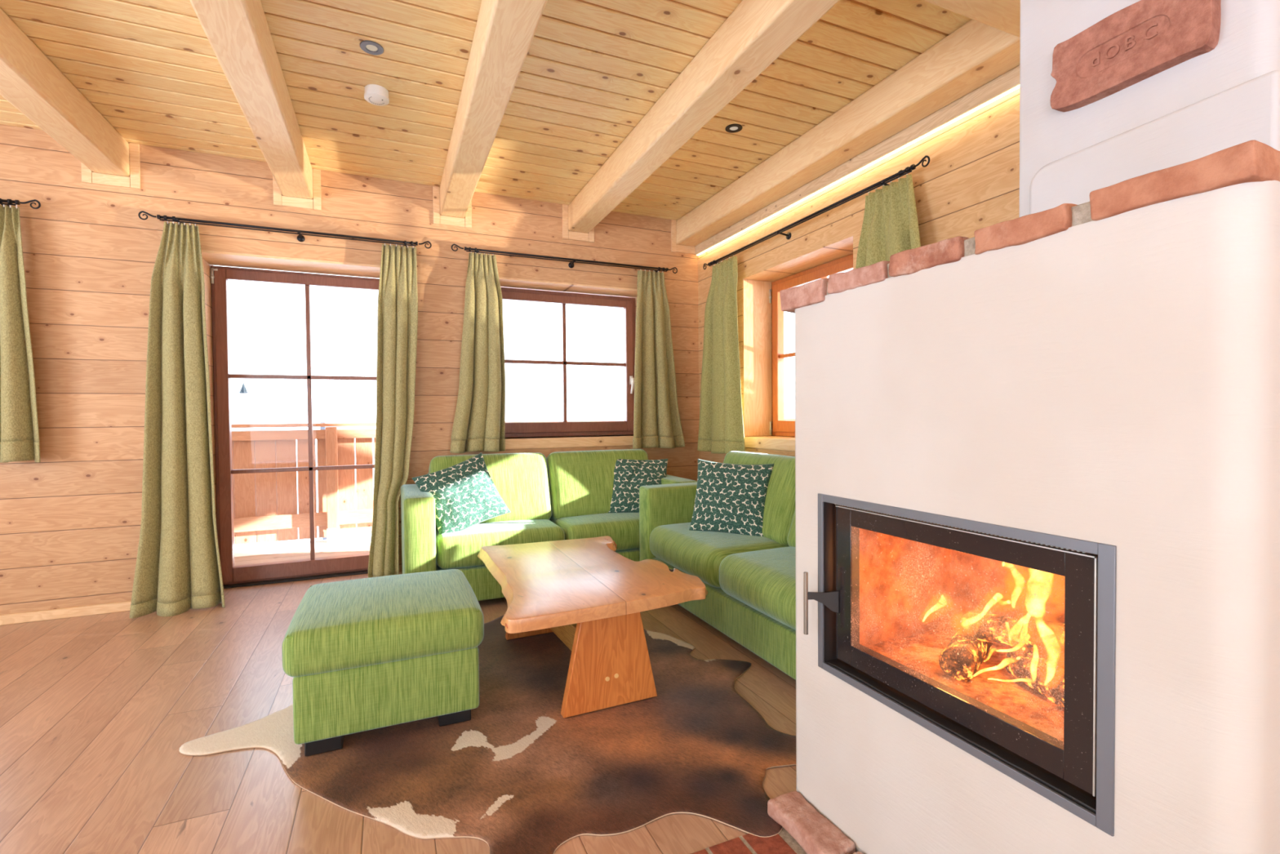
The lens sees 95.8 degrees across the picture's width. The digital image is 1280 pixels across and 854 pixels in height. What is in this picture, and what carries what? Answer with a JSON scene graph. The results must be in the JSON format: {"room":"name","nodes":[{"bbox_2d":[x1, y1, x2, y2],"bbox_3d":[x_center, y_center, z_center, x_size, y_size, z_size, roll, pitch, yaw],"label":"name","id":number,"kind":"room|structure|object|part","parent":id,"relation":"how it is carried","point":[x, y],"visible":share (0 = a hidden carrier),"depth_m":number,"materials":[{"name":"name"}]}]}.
{"room":"traditional dwelling","nodes":[
{"label":"traditional dwelling","id":0,"kind":"room"},
{"bbox_2d":[234,545,369,565],"bbox_3d":[-2.516,1.140,4.757,8.360,0.110,1.379,-1,1,-24],"label":"floor","id":1,"kind":"structure","parent":0,"point":[299,555],"depth_m":4.88,"materials":[{"name":"brown wood"}]},
{"bbox_2d":[234,535,371,556],"bbox_3d":[-2.760,1.053,5.239,8.300,0.047,0.258,-1,1,-24],"label":"snow drift","id":2,"kind":"object","parent":1,"relation":"on","point":[362,540],"visible":0.2,"depth_m":5.10,"materials":[{"name":"white snow"}]},
{"bbox_2d":[231,419,624,544],"bbox_3d":[-2.742,0.519,5.323,8.416,1.111,0.183,-1,1,-24],"label":"balcony railing","id":3,"kind":"object","parent":1,"relation":"on","point":[265,509],"visible":0.17,"depth_m":5.21,"materials":[{"name":"brown wood"}]},
{"bbox_3d":[-2.774,0.839,5.339,8.360,0.123,0.040,-1,1,-24],"label":"rail","id":4,"kind":"part","parent":3,"relation":"part of","materials":[{"name":"brown wood"}]},
{"bbox_3d":[-2.781,0.065,5.324,8.360,0.086,0.040,-1,1,-24],"label":"rail","id":5,"kind":"part","parent":3,"relation":"part of","materials":[{"name":"brown wood"}]},
{"bbox_3d":[-2.796,0.463,5.253,0.090,0.929,0.090,-1,1,-24],"label":"post","id":6,"kind":"part","parent":3,"relation":"part of","materials":[{"name":"brown wood"}]},
{"bbox_3d":[-2.769,-0.021,5.342,8.400,0.032,0.110,-1,1,-24],"label":"cap rail","id":7,"kind":"part","parent":3,"relation":"part of","materials":[{"name":"brown wood"}]},
{"bbox_2d":[0,124,698,614],"bbox_3d":[-2.284,-0.329,3.862,6.518,2.760,0.400,-1,1,-24],"label":"wall","id":8,"kind":"structure","parent":0,"point":[70,519],"depth_m":3.37,"materials":[{"name":"beige wood"}]},
{"bbox_2d":[0,198,40,208],"bbox_3d":[-3.940,-1.181,2.856,1.504,0.068,0.098,-1,1,-24],"label":"curtain rod","id":9,"kind":"object","parent":8,"relation":"attached to","point":[10,202],"visible":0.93,"depth_m":3.08,"materials":[{"name":"metal"}]},
{"bbox_3d":[-3.969,-1.187,2.803,1.410,0.016,0.016,-1,1,-24],"label":"rod","id":10,"kind":"part","parent":9,"relation":"part of","materials":[{"name":"metal"}]},
{"bbox_3d":[-3.967,-1.171,2.800,1.400,0.008,0.008,-1,1,-24],"label":"glider rail","id":11,"kind":"part","parent":9,"relation":"part of","materials":[{"name":"metal"}]},
{"bbox_2d":[0,204,40,462],"bbox_3d":[-3.345,-0.496,3.062,0.240,1.376,0.140,-1,1,-8],"label":"curtain","id":12,"kind":"object","parent":9,"relation":"hanging from","point":[19,421],"visible":1,"depth_m":3.06,"materials":[{"name":"green fabric"}]},
{"bbox_2d":[0,600,131,625],"bbox_3d":[-3.912,1.056,2.950,2.760,0.055,0.016,-1,1,-24],"label":"baseboard","id":13,"kind":"structure","parent":8,"relation":"attached to","point":[51,614],"depth_m":3.24,"materials":[{"name":"brown wood"}]},
{"bbox_2d":[80,142,140,189],"bbox_3d":[-3.017,-1.506,3.298,0.260,0.258,0.014,-1,1,-24],"label":"trim","id":14,"kind":"structure","parent":8,"relation":"attached to","point":[88,176],"depth_m":3.32,"materials":[{"name":"brown wood"}]},
{"bbox_2d":[137,210,431,248],"bbox_3d":[-2.148,-1.212,3.636,1.573,0.068,0.098,-1,1,-24],"label":"curtain rod","id":15,"kind":"object","parent":8,"relation":"attached to","point":[300,237],"visible":0.94,"depth_m":3.57,"materials":[{"name":"metal"}]},
{"bbox_2d":[129,221,225,618],"bbox_3d":[-2.666,-0.065,3.328,0.432,2.260,0.184,-1,1,-24],"label":"curtain","id":16,"kind":"object","parent":15,"relation":"hanging from","point":[178,566],"visible":1,"depth_m":3.33,"materials":[{"name":"green fabric"}]},
{"bbox_3d":[-2.133,-1.219,3.602,1.385,0.016,0.016,-1,1,-24],"label":"rod","id":17,"kind":"part","parent":15,"relation":"part of","materials":[{"name":"metal"}]},
{"bbox_3d":[-2.132,-1.203,3.599,1.375,0.008,0.008,-1,1,-24],"label":"glider rail","id":18,"kind":"part","parent":15,"relation":"part of","materials":[{"name":"metal"}]},
{"bbox_2d":[368,243,417,577],"bbox_3d":[-1.649,-0.083,3.834,0.329,2.258,0.146,-1,1,-36],"label":"curtain","id":19,"kind":"object","parent":15,"relation":"hanging from","point":[397,295],"visible":0.97,"depth_m":3.80,"materials":[{"name":"green fabric"}]},
{"bbox_2d":[201,249,380,278],"bbox_3d":[-2.231,-1.069,3.832,1.093,0.013,0.324,-1,1,-24],"label":"trim","id":20,"kind":"structure","parent":8,"relation":"attached to","point":[215,258],"depth_m":3.78,"materials":[{"name":"brown wood"}]},
{"bbox_2d":[209,265,379,584],"bbox_3d":[-2.297,-0.012,4.027,1.092,2.103,0.098,-1,1,-24],"label":"door","id":21,"kind":"structure","parent":8,"relation":"in","point":[220,276],"depth_m":3.87,"materials":[{"name":"brown wood"}]},
{"bbox_2d":[222,569,368,588],"bbox_3d":[-2.267,1.041,3.999,1.091,0.014,0.055,-1,1,-24],"label":"trim","id":22,"kind":"structure","parent":8,"relation":"attached to","point":[365,571],"depth_m":3.94,"materials":[{"name":"wood"}]},
{"bbox_2d":[272,168,321,210],"bbox_3d":[-2.172,-1.520,3.665,0.263,0.258,0.014,-1,1,-24],"label":"trim","id":23,"kind":"structure","parent":8,"relation":"attached to","point":[278,200],"depth_m":3.68,"materials":[{"name":"brown wood"}]},
{"bbox_2d":[432,185,471,228],"bbox_3d":[-1.311,-1.535,4.040,0.257,0.258,0.014,-1,1,-24],"label":"trim","id":24,"kind":"structure","parent":8,"relation":"attached to","point":[466,222],"depth_m":4.02,"materials":[{"name":"brown wood"}]},
{"bbox_2d":[451,244,677,273],"bbox_3d":[-0.511,-1.240,4.348,1.743,0.068,0.098,-1,1,-24],"label":"curtain rod","id":25,"kind":"object","parent":8,"relation":"attached to","point":[571,264],"visible":0.96,"depth_m":4.28,"materials":[{"name":"metal"}]},
{"bbox_2d":[449,252,505,453],"bbox_3d":[-1.134,-0.522,4.035,0.388,1.400,0.144,-1,1,-24],"label":"curtain","id":26,"kind":"object","parent":25,"relation":"hanging from","point":[479,420],"visible":1,"depth_m":4.03,"materials":[{"name":"green fabric"}]},
{"bbox_3d":[-0.497,-1.248,4.315,1.555,0.016,0.016,-1,1,-24],"label":"rod","id":27,"kind":"part","parent":25,"relation":"part of","materials":[{"name":"metal"}]},
{"bbox_3d":[-0.495,-1.232,4.311,1.545,0.008,0.008,-1,1,-24],"label":"glider rail","id":28,"kind":"part","parent":25,"relation":"part of","materials":[{"name":"metal"}]},
{"bbox_2d":[632,269,684,448],"bbox_3d":[0.134,-0.535,4.581,0.468,1.414,0.148,-1,1,-24],"label":"curtain","id":29,"kind":"object","parent":25,"relation":"hanging from","point":[656,416],"visible":1,"depth_m":4.56,"materials":[{"name":"green fabric"}]},
{"bbox_2d":[500,287,635,437],"bbox_3d":[-0.603,-0.505,4.652,1.241,1.156,0.139,-1,1,-24],"label":"window","id":30,"kind":"structure","parent":8,"relation":"in","point":[513,429],"depth_m":4.69,"materials":[{"name":"brown wood"}]},
{"bbox_3d":[-0.068,-0.352,4.840,0.034,0.151,0.052,-1,1,-24],"label":"handle","id":31,"kind":"part","parent":30,"relation":"part of","materials":[{"name":"white plastic"}]},
{"bbox_2d":[498,276,637,297],"bbox_3d":[-0.556,-1.089,4.520,1.243,0.013,0.248,-1,1,-24],"label":"trim","id":32,"kind":"structure","parent":8,"relation":"attached to","point":[504,282],"depth_m":4.49,"materials":[{"name":"brown wood"}]},
{"bbox_2d":[504,435,646,449],"bbox_3d":[-0.544,0.116,4.541,1.275,0.077,0.257,-1,1,-24],"label":"trim","id":33,"kind":"structure","parent":8,"relation":"attached to","point":[535,442],"depth_m":4.41,"materials":[{"name":"brown wood"}]},
{"bbox_2d":[561,204,594,242],"bbox_3d":[-0.470,-1.550,4.406,0.250,0.258,0.014,-1,1,-24],"label":"trim","id":34,"kind":"structure","parent":8,"relation":"attached to","point":[566,234],"depth_m":4.38,"materials":[{"name":"brown wood"}]},
{"bbox_2d":[671,219,695,253],"bbox_3d":[0.356,-1.564,4.766,0.220,0.258,0.014,-1,1,-24],"label":"trim","id":35,"kind":"structure","parent":8,"relation":"attached to","point":[674,247],"depth_m":4.73,"materials":[{"name":"brown wood"}]},
{"bbox_2d":[0,573,795,853],"bbox_3d":[-1.020,1.126,0.619,6.200,0.040,7.400,-1,1,-24],"label":"floor","id":36,"kind":"structure","parent":0,"point":[97,712],"depth_m":2.00,"materials":[{"name":"brown wood"}]},
{"bbox_2d":[178,614,795,853],"bbox_3d":[-0.311,1.062,2.299,2.084,0.008,1.718,0,1,25],"label":"cowhide rug","id":37,"kind":"object","parent":36,"relation":"on","point":[519,775],"visible":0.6,"depth_m":1.87,"materials":[{"name":"brown fur"}]},
{"bbox_2d":[281,568,484,755],"bbox_3d":[-0.971,0.847,2.244,0.648,0.432,0.668,-1,1,-24],"label":"ottoman","id":38,"kind":"object","parent":37,"relation":"on","point":[364,654],"visible":1,"depth_m":1.98,"materials":[{"name":"green fabric"}]},
{"bbox_2d":[281,568,484,677],"bbox_3d":[-0.972,0.725,2.241,0.648,0.188,0.668,-1,1,-24],"label":"cushion","id":39,"kind":"object","parent":38,"relation":"on","point":[379,626],"depth_m":2.00,"materials":[{"name":"green fabric"}]},
{"bbox_2d":[477,535,707,717],"bbox_3d":[-0.284,0.833,2.597,0.841,0.431,1.158,-1,1,-24],"label":"coffee table","id":40,"kind":"object","parent":37,"relation":"on","point":[593,597],"visible":1,"depth_m":2.21,"materials":[{"name":"brown wood"}]},
{"bbox_3d":[-0.491,0.855,2.934,0.381,0.379,0.040,-1,1,-25],"label":"leg","id":41,"kind":"part","parent":40,"relation":"part of","materials":[{"name":"brown wood"}]},
{"bbox_3d":[-0.115,0.866,2.194,0.381,0.379,0.040,-1,1,-25],"label":"leg","id":42,"kind":"part","parent":40,"relation":"part of","materials":[{"name":"brown wood"}]},
{"bbox_2d":[400,448,697,600],"bbox_3d":[-0.598,0.604,3.889,1.857,0.863,0.806,-1,1,-24],"label":"sofa","id":43,"kind":"object","parent":36,"relation":"on","point":[561,495],"visible":0.61,"depth_m":3.70,"materials":[{"name":"green fabric"}]},
{"bbox_3d":[-1.360,0.695,3.531,0.172,0.628,0.755,-1,1,-24],"label":"armrest","id":44,"kind":"part","parent":43,"relation":"part of","materials":[{"name":"green fabric"}]},
{"bbox_2d":[412,452,511,534],"bbox_3d":[-1.082,0.418,3.526,0.542,0.505,0.220,-1,1,-36],"label":"throw pillow","id":45,"kind":"object","parent":43,"relation":"on","point":[465,495],"visible":0.94,"depth_m":3.48,"materials":[{"name":"fabric"}]},
{"bbox_2d":[428,452,551,528],"bbox_3d":[-0.983,0.426,3.814,0.760,0.497,0.353,-1,1,-24],"label":"cushion","id":46,"kind":"object","parent":43,"relation":"on","point":[523,481],"depth_m":3.77,"materials":[{"name":"green fabric"}]},
{"bbox_2d":[435,519,564,568],"bbox_3d":[-0.929,0.708,3.701,0.762,0.214,0.714,-1,1,-24],"label":"seat cushion","id":47,"kind":"object","parent":43,"relation":"on","point":[460,549],"depth_m":3.38,"materials":[{"name":"green fabric"}]},
{"bbox_2d":[549,512,639,551],"bbox_3d":[-0.232,0.696,4.004,0.762,0.214,0.714,-1,1,-24],"label":"seat cushion","id":48,"kind":"object","parent":43,"relation":"on","point":[623,528],"depth_m":3.69,"materials":[{"name":"green fabric"}]},
{"bbox_2d":[546,448,648,519],"bbox_3d":[-0.287,0.414,4.117,0.760,0.497,0.353,-1,1,-24],"label":"cushion","id":49,"kind":"object","parent":43,"relation":"on","point":[580,482],"depth_m":3.94,"materials":[{"name":"green fabric"}]},
{"bbox_2d":[608,458,667,512],"bbox_3d":[-0.027,0.415,4.072,0.489,0.412,0.195,-1,1,-8],"label":"throw pillow","id":50,"kind":"object","parent":43,"relation":"on","point":[629,475],"visible":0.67,"depth_m":4.03,"materials":[{"name":"fabric"}]},
{"bbox_3d":[0.185,0.668,4.203,0.172,0.628,0.755,-1,1,-24],"label":"armrest","id":51,"kind":"part","parent":43,"relation":"part of","materials":[{"name":"green fabric"}]},
{"bbox_2d":[639,450,795,679],"bbox_3d":[0.761,0.604,2.985,0.937,0.878,1.939,-1,1,-24],"label":"sofa","id":52,"kind":"object","parent":36,"relation":"on","point":[749,581],"visible":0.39,"depth_m":2.92,"materials":[{"name":"green fabric"}]},
{"bbox_3d":[0.429,0.679,3.806,0.893,0.628,0.172,-1,1,-24],"label":"armrest","id":53,"kind":"part","parent":52,"relation":"part of","materials":[{"name":"green fabric"}]},
{"bbox_2d":[649,522,788,587],"bbox_3d":[0.565,0.697,3.338,0.856,0.228,0.803,-1,1,-24],"label":"seat cushion","id":54,"kind":"object","parent":52,"relation":"on","point":[700,553],"depth_m":3.05,"materials":[{"name":"green fabric"}]},
{"bbox_2d":[688,458,773,536],"bbox_3d":[0.512,0.403,3.271,0.467,0.428,0.183,0,1,28],"label":"throw pillow","id":55,"kind":"object","parent":52,"relation":"on","point":[731,498],"visible":0.98,"depth_m":3.21,"materials":[{"name":"fabric"}]},
{"bbox_2d":[719,546,795,630],"bbox_3d":[0.884,0.710,2.604,0.856,0.228,0.803,-1,1,-24],"label":"seat cushion","id":56,"kind":"object","parent":52,"relation":"on","point":[761,584],"depth_m":2.51,"materials":[{"name":"green fabric"}]},
{"bbox_2d":[723,450,795,546],"bbox_3d":[0.727,0.410,3.404,0.356,0.506,0.801,-1,1,-24],"label":"cushion","id":57,"kind":"object","parent":52,"relation":"on","point":[780,502],"depth_m":3.10,"materials":[{"name":"green fabric"}]},
{"bbox_2d":[786,511,795,546],"bbox_3d":[1.047,0.422,2.670,0.356,0.506,0.801,-1,1,-24],"label":"cushion","id":58,"kind":"object","parent":52,"relation":"on","point":[791,531],"depth_m":2.93,"materials":[{"name":"green fabric"}]},
{"bbox_2d":[689,826,806,853],"bbox_3d":[0.330,1.085,1.024,0.700,0.003,0.965,-1,1,-24],"label":"hearth","id":59,"kind":"object","parent":36,"relation":"on","point":[783,842],"visible":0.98,"depth_m":1.48,"materials":[{"name":"brick"}]},
{"bbox_2d":[767,0,1279,853],"bbox_3d":[1.020,-0.278,1.368,1.097,2.706,1.031,-1,1,-24],"label":"fireplace","id":60,"kind":"object","parent":36,"relation":"on","point":[1082,388],"visible":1,"depth_m":1.06,"materials":[{"name":"paint"}]},
{"bbox_2d":[803,493,1116,835],"bbox_3d":[0.614,0.412,1.230,0.098,0.462,0.694,-1,1,-24],"label":"stove","id":61,"kind":"object","parent":60,"relation":"in","point":[1075,776],"depth_m":1.10,"materials":[{"name":"grey paint"}]},
{"bbox_2d":[938,627,992,680],"bbox_3d":[0.789,0.544,1.398,0.079,0.080,0.200,1,2,41],"label":"log","id":62,"kind":"object","parent":60,"relation":"in","point":[973,656],"visible":0.88,"depth_m":1.33,"materials":[{"name":"brown wood"}]},
{"bbox_2d":[960,612,1064,652],"bbox_3d":[0.876,0.479,1.347,0.066,0.090,0.225,-2,2,-44],"label":"log","id":63,"kind":"object","parent":62,"relation":"on","point":[980,632],"visible":0.59,"depth_m":1.35,"materials":[{"name":"brown wood"}]},
{"bbox_2d":[922,561,1063,685],"bbox_3d":[0.762,0.406,1.279,0.158,0.286,0.342,-1,1,-24],"label":"fire","id":64,"kind":"object","parent":60,"relation":"in","point":[1038,584],"visible":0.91,"depth_m":1.18,"materials":[{"name":"yellow"}]},
{"bbox_2d":[1004,647,1064,708],"bbox_3d":[0.889,0.548,1.222,0.078,0.076,0.260,-1,1,-4],"label":"log","id":65,"kind":"object","parent":60,"relation":"on","point":[1012,667],"visible":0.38,"depth_m":1.25,"materials":[{"name":"brown wood"}]},
{"bbox_2d":[0,0,972,220],"bbox_3d":[-0.964,-1.622,0.380,6.200,0.055,7.000,-1,1,-24],"label":"ceiling","id":66,"kind":"structure","parent":0,"point":[592,70],"depth_m":2.73,"materials":[{"name":"brown wood"}]},
{"bbox_2d":[0,7,129,176],"bbox_3d":[-1.627,-1.485,0.104,0.170,0.196,6.980,-1,1,-24],"label":"ceiling beam","id":67,"kind":"structure","parent":66,"relation":"attached to","point":[29,81],"depth_m":2.65,"materials":[{"name":"beige wood"}]},
{"bbox_2d":[189,0,312,199],"bbox_3d":[-0.782,-1.500,0.472,0.173,0.196,6.980,-1,1,-24],"label":"ceiling beam","id":68,"kind":"structure","parent":66,"relation":"attached to","point":[237,32],"depth_m":2.45,"materials":[{"name":"beige wood"}]},
{"bbox_2d":[360,40,383,55],"bbox_3d":[-1.156,-1.633,2.492,0.094,0.005,0.094,-1,1,-24],"label":"recessed light","id":69,"kind":"object","parent":66,"relation":"in","point":[372,47],"visible":1,"depth_m":2.49,"materials":[{"name":"grey paint"}]},
{"bbox_2d":[364,84,389,106],"bbox_3d":[-1.284,-1.616,2.820,0.112,0.050,0.112,-1,1,-24],"label":"smoke detector","id":70,"kind":"object","parent":66,"relation":"attached to","point":[375,95],"visible":1,"depth_m":2.79,"materials":[{"name":"white plastic"}]},
{"bbox_2d":[440,0,547,217],"bbox_3d":[0.080,-1.514,0.847,0.167,0.196,6.980,-1,1,-24],"label":"ceiling beam","id":71,"kind":"structure","parent":66,"relation":"attached to","point":[505,30],"depth_m":2.50,"materials":[{"name":"beige wood"}]},
{"bbox_2d":[568,0,839,233],"bbox_3d":[0.920,-1.529,1.212,0.160,0.196,6.980,-1,1,-24],"label":"ceiling beam","id":72,"kind":"structure","parent":66,"relation":"attached to","point":[757,33],"depth_m":2.60,"materials":[{"name":"beige wood"}]},
{"bbox_2d":[725,124,742,133],"bbox_3d":[0.523,-1.662,3.220,0.094,0.005,0.094,-1,1,-24],"label":"recessed light","id":73,"kind":"object","parent":66,"relation":"in","point":[732,128],"visible":1,"depth_m":3.22,"materials":[{"name":"metal"}]},
{"bbox_2d":[676,19,1020,246],"bbox_3d":[1.768,-1.544,1.581,0.175,0.196,6.980,-1,1,-24],"label":"ceiling beam","id":74,"kind":"structure","parent":66,"relation":"attached to","point":[976,53],"depth_m":2.87,"materials":[{"name":"beige wood"}]},
{"bbox_2d":[923,0,1020,37],"bbox_3d":[-1.194,-1.502,0.925,6.189,0.202,0.180,-1,1,-24],"label":"cross beam","id":75,"kind":"structure","parent":66,"relation":"attached to","point":[1004,15],"depth_m":2.01,"materials":[{"name":"beige wood"}]},
{"bbox_2d":[697,88,1019,462],"bbox_3d":[2.035,-0.322,1.708,0.318,2.760,7.000,-1,1,-24],"label":"wall","id":76,"kind":"structure","parent":0,"point":[970,183],"depth_m":2.83,"materials":[{"name":"beige wood"}]},
{"bbox_2d":[742,279,771,435],"bbox_3d":[0.872,-0.509,4.294,0.246,1.148,0.013,-1,1,-24],"label":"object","id":77,"kind":"structure","parent":76,"relation":"attached to","point":[757,308],"depth_m":4.29,"materials":[{"name":"beige wood"}]},
{"bbox_2d":[744,435,795,451],"bbox_3d":[1.090,0.117,3.801,0.257,0.078,1.130,-1,1,-24],"label":"trim","id":78,"kind":"structure","parent":76,"relation":"attached to","point":[771,442],"depth_m":3.96,"materials":[{"name":"brown wood"}]},
{"bbox_2d":[768,253,853,436],"bbox_3d":[1.223,-0.502,3.860,0.098,1.151,1.116,-1,1,-24],"label":"window","id":79,"kind":"structure","parent":76,"relation":"in","point":[779,426],"depth_m":4.25,"materials":[{"name":"brown wood"}]},
{"bbox_2d":[702,155,929,269],"bbox_3d":[0.953,-1.243,3.637,0.098,0.068,2.088,-1,1,-24],"label":"curtain rod","id":80,"kind":"object","parent":76,"relation":"attached to","point":[900,173],"visible":0.96,"depth_m":3.28,"materials":[{"name":"metal"}]},
{"bbox_2d":[697,255,745,453],"bbox_3d":[0.616,-0.521,4.321,0.133,1.448,0.650,-1,1,-24],"label":"curtain","id":81,"kind":"object","parent":80,"relation":"hanging from","point":[721,424],"visible":1,"depth_m":4.31,"materials":[{"name":"green fabric"}]},
{"bbox_2d":[855,173,920,268],"bbox_3d":[1.215,-0.498,2.941,0.136,1.448,0.762,-1,1,-24],"label":"curtain","id":82,"kind":"object","parent":80,"relation":"hanging from","point":[890,226],"visible":0.22,"depth_m":2.89,"materials":[{"name":"green fabric"}]},
{"bbox_2d":[694,65,1019,255],"bbox_3d":[1.846,-1.511,1.659,0.030,0.266,6.899,-1,1,-24],"label":"trim","id":83,"kind":"structure","parent":76,"relation":"attached to","point":[1009,80],"depth_m":2.98,"materials":[{"name":"beige wood"}]},
{"bbox_2d":[696,84,1019,255],"bbox_3d":[1.792,-1.378,1.791,0.016,0.005,6.580,-1,1,-24],"label":"light strip","id":84,"kind":"object","parent":76,"relation":"attached to","point":[1017,86],"visible":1,"depth_m":2.99,"materials":[{"name":"white plastic"}]},
{"label":"outside","id":85,"kind":"structure","parent":0,"visible":0},
{"bbox_2d":[230,381,795,546],"bbox_3d":[-63.032,-8.388,150.498,520.000,21.212,290.000,-1,1,-24],"label":"snow","id":86,"kind":"object","parent":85,"point":[353,402],"visible":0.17,"depth_m":79.22,"materials":[{"name":"white snow"}]},
{"bbox_2d":[238,382,248,393],"bbox_3d":[-88.856,-7.867,129.443,3.260,4.403,3.344,-1,1,-24],"label":"spruce tree","id":87,"kind":"object","parent":86,"relation":"on","point":[242,390],"visible":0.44,"depth_m":129.13,"materials":[{"name":"grey plant"}]},
{"bbox_2d":[320,422,326,539],"bbox_3d":[-9.796,1.840,17.917,0.130,3.980,0.100,-1,1,-24],"label":"lamp post","id":88,"kind":"object","parent":86,"relation":"on","point":[321,428],"visible":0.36,"depth_m":17.85,"materials":[{"name":"grey"}]}
]}

